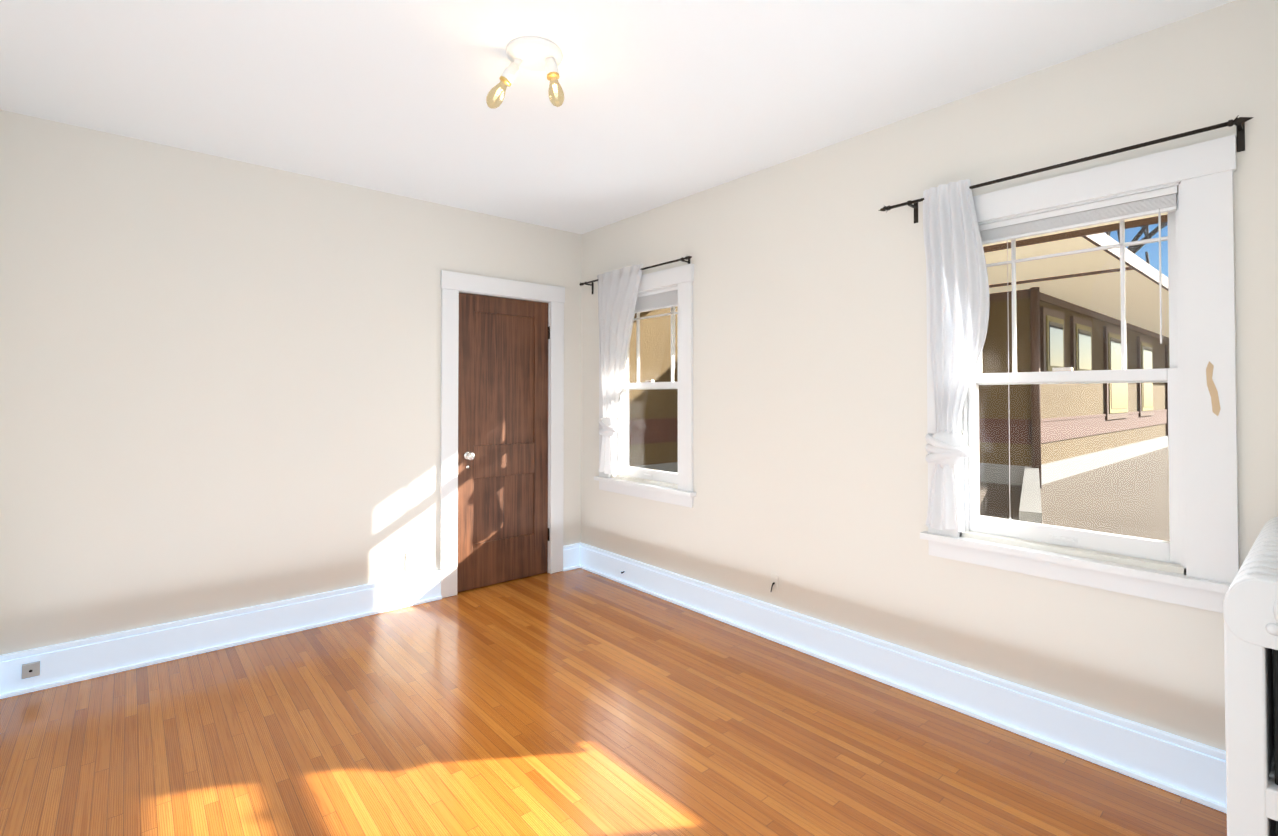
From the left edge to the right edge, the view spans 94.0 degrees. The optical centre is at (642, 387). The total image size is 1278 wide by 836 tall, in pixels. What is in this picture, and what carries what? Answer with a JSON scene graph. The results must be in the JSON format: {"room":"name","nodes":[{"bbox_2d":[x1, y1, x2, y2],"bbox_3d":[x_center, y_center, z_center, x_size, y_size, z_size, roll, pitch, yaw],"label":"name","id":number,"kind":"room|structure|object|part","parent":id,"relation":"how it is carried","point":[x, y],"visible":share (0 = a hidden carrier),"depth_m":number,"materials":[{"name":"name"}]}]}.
{"room":"empty bedroom","nodes":[
{"label":"empty bedroom","id":0,"kind":"room"},
{"bbox_2d":[0,110,580,654],"bbox_3d":[-1.686,0.080,3.606,3.020,2.500,0.250,1,-1,-41],"label":"wall","id":1,"kind":"structure","parent":0,"point":[220,384],"depth_m":3.02,"materials":[{"name":"white paint"}]},
{"bbox_2d":[0,655,3,698],"bbox_3d":[-1.491,1.202,1.071,0.032,0.177,3.820,1,-1,-41],"label":"baseboard","id":2,"kind":"structure","parent":1,"relation":"attached to","point":[1,656],"depth_m":2.52,"materials":[{"name":"white wood"}]},
{"bbox_2d":[3,570,441,697],"bbox_3d":[-1.981,1.234,3.148,1.880,0.177,0.032,1,-1,-41],"label":"baseboard","id":3,"kind":"structure","parent":1,"relation":"attached to","point":[93,657],"depth_m":2.97,"materials":[{"name":"white wood"}]},
{"bbox_2d":[21,661,39,678],"bbox_3d":[-2.630,1.217,2.566,0.055,0.057,0.022,1,-1,-41],"label":"electrical outlet","id":4,"kind":"object","parent":3,"relation":"attached to","point":[30,670],"visible":1,"depth_m":2.56,"materials":[{"name":"grey"}]},
{"bbox_2d":[440,270,564,597],"bbox_3d":[-1.008,0.301,4.169,0.928,2.075,0.275,1,-1,-41],"label":"door frame","id":5,"kind":"structure","parent":1,"relation":"attached to","point":[453,285],"depth_m":3.91,"materials":[{"name":"white wood"}]},
{"bbox_2d":[457,293,549,591],"bbox_3d":[-0.923,0.358,4.078,0.690,1.943,0.104,1,-1,-41],"label":"door leaf","id":6,"kind":"structure","parent":1,"relation":"in","point":[503,532],"depth_m":4.08,"materials":[{"name":"brown wood"}]},
{"bbox_2d":[0,568,1226,835],"bbox_3d":[-0.401,1.405,2.006,3.410,0.200,4.320,1,-1,-41],"label":"floor","id":7,"kind":"structure","parent":0,"point":[578,702],"depth_m":2.18,"materials":[{"name":"brown wood"}]},
{"bbox_2d":[1223,516,1277,835],"bbox_3d":[1.526,0.826,1.351,1.008,0.939,0.210,1,-1,-41],"label":"radiator","id":8,"kind":"object","parent":7,"relation":"on","point":[1250,608],"visible":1,"depth_m":1.11,"materials":[{"name":"white metal"}]},
{"bbox_2d":[0,0,1234,233],"bbox_3d":[-0.629,-1.290,2.313,3.410,0.200,5.020,1,-1,-41],"label":"ceiling","id":9,"kind":"structure","parent":0,"point":[668,102],"depth_m":2.31,"materials":[{"name":"white paint"}]},
{"bbox_2d":[486,36,563,108],"bbox_3d":[-0.405,-1.095,2.124,0.234,0.197,0.226,1,-1,-41],"label":"pendant light fixture","id":10,"kind":"object","parent":9,"relation":"hanging from","point":[532,53],"visible":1,"depth_m":2.11,"materials":[{"name":"white ceramic"}]},
{"bbox_2d":[581,0,1277,750],"bbox_3d":[0.839,0.072,3.093,0.140,2.500,4.320,1,-1,-41],"label":"wall","id":11,"kind":"structure","parent":0,"point":[809,396],"depth_m":2.65,"materials":[{"name":"white paint"}]},
{"bbox_2d":[579,256,691,476],"bbox_3d":[-0.088,-0.094,3.966,0.132,1.413,1.176,1,-1,-41],"label":"curtain","id":12,"kind":"object","parent":11,"relation":"hanging from","point":[618,289],"visible":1,"depth_m":4.06,"materials":[{"name":"white fabric"}]},
{"bbox_3d":[-0.067,-0.736,3.994,0.076,0.090,1.176,1,-1,-41],"label":"rod","id":13,"kind":"part","parent":12,"relation":"part of","materials":[{"name":"brown metal"}]},
{"bbox_2d":[594,263,695,507],"bbox_3d":[0.056,-0.005,3.997,0.230,1.471,0.974,1,-1,-41],"label":"window","id":14,"kind":"structure","parent":11,"relation":"in","point":[653,398],"depth_m":3.79,"materials":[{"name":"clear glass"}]},
{"bbox_3d":[0.065,-0.006,4.005,0.087,1.244,0.676,1,-1,-41],"label":"small window sash","id":15,"kind":"part","parent":14,"relation":"part of","materials":[{"name":"white wood"}]},
{"bbox_2d":[629,286,677,469],"bbox_3d":[0.025,-0.031,3.971,0.032,1.193,0.668,1,-1,-41],"label":"window blind","id":16,"kind":"object","parent":14,"relation":"attached to","point":[658,299],"visible":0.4,"depth_m":3.89,"materials":[{"name":"white"}]},
{"bbox_2d":[770,574,777,591],"bbox_3d":[0.686,1.030,3.126,0.030,0.086,0.046,1,-1,-41],"label":"electrical outlet","id":17,"kind":"object","parent":11,"relation":"attached to","point":[774,581],"visible":0.98,"depth_m":3.13,"materials":[{"name":"white plastic"}]},
{"bbox_2d":[572,543,1226,813],"bbox_3d":[0.774,1.232,3.019,0.032,0.177,3.820,1,-1,-41],"label":"baseboard","id":18,"kind":"structure","parent":11,"relation":"attached to","point":[1172,763],"depth_m":2.40,"materials":[{"name":"white wood"}]},
{"bbox_2d":[878,116,1253,531],"bbox_3d":[1.431,-0.124,2.201,0.131,1.409,1.172,1,-1,-41],"label":"curtain","id":19,"kind":"object","parent":11,"relation":"hanging from","point":[958,286],"visible":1,"depth_m":2.38,"materials":[{"name":"white fabric"}]},
{"bbox_3d":[1.452,-0.763,2.228,0.076,0.090,1.172,1,-1,-41],"label":"rod","id":20,"kind":"part","parent":19,"relation":"part of","materials":[{"name":"brown metal"}]},
{"bbox_2d":[920,135,1238,612],"bbox_3d":[1.575,-0.032,2.231,0.230,1.471,0.974,1,-1,-41],"label":"window","id":21,"kind":"structure","parent":11,"relation":"in","point":[1076,392],"depth_m":1.97,"materials":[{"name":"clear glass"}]},
{"bbox_3d":[1.585,-0.033,2.239,0.087,1.244,0.676,1,-1,-41],"label":"big window sash","id":22,"kind":"part","parent":21,"relation":"part of","materials":[{"name":"white wood"}]},
{"bbox_2d":[979,186,1177,525],"bbox_3d":[1.544,-0.058,2.205,0.032,1.193,0.668,1,-1,-41],"label":"window blind","id":23,"kind":"object","parent":21,"relation":"attached to","point":[1158,202],"visible":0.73,"depth_m":2.14,"materials":[{"name":"white"}]},
{"label":"outside","id":24,"kind":"structure","parent":0,"visible":0},
{"bbox_2d":[980,447,1169,541],"bbox_3d":[23.889,2.631,6.935,39.850,3.500,52.000,1,-1,-41],"label":"ground","id":25,"kind":"structure","parent":24,"point":[1056,516],"depth_m":4.48,"materials":[{"name":"beige concrete"}]},
{"bbox_2d":[628,213,1169,523],"bbox_3d":[7.511,-0.348,14.130,24.360,2.720,13.800,1,-1,-41],"label":"building","id":26,"kind":"structure","parent":25,"relation":"on","point":[1086,332],"depth_m":5.36,"materials":[{"name":"paint"}]},
{"bbox_2d":[1106,222,1167,263],"bbox_3d":[18.119,-3.178,18.815,15.531,15.551,14.715,1,-1,-41],"label":"tree","id":27,"kind":"object","parent":25,"relation":"on","point":[1144,230],"depth_m":17.61,"materials":[{"name":"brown plant"}]}
]}

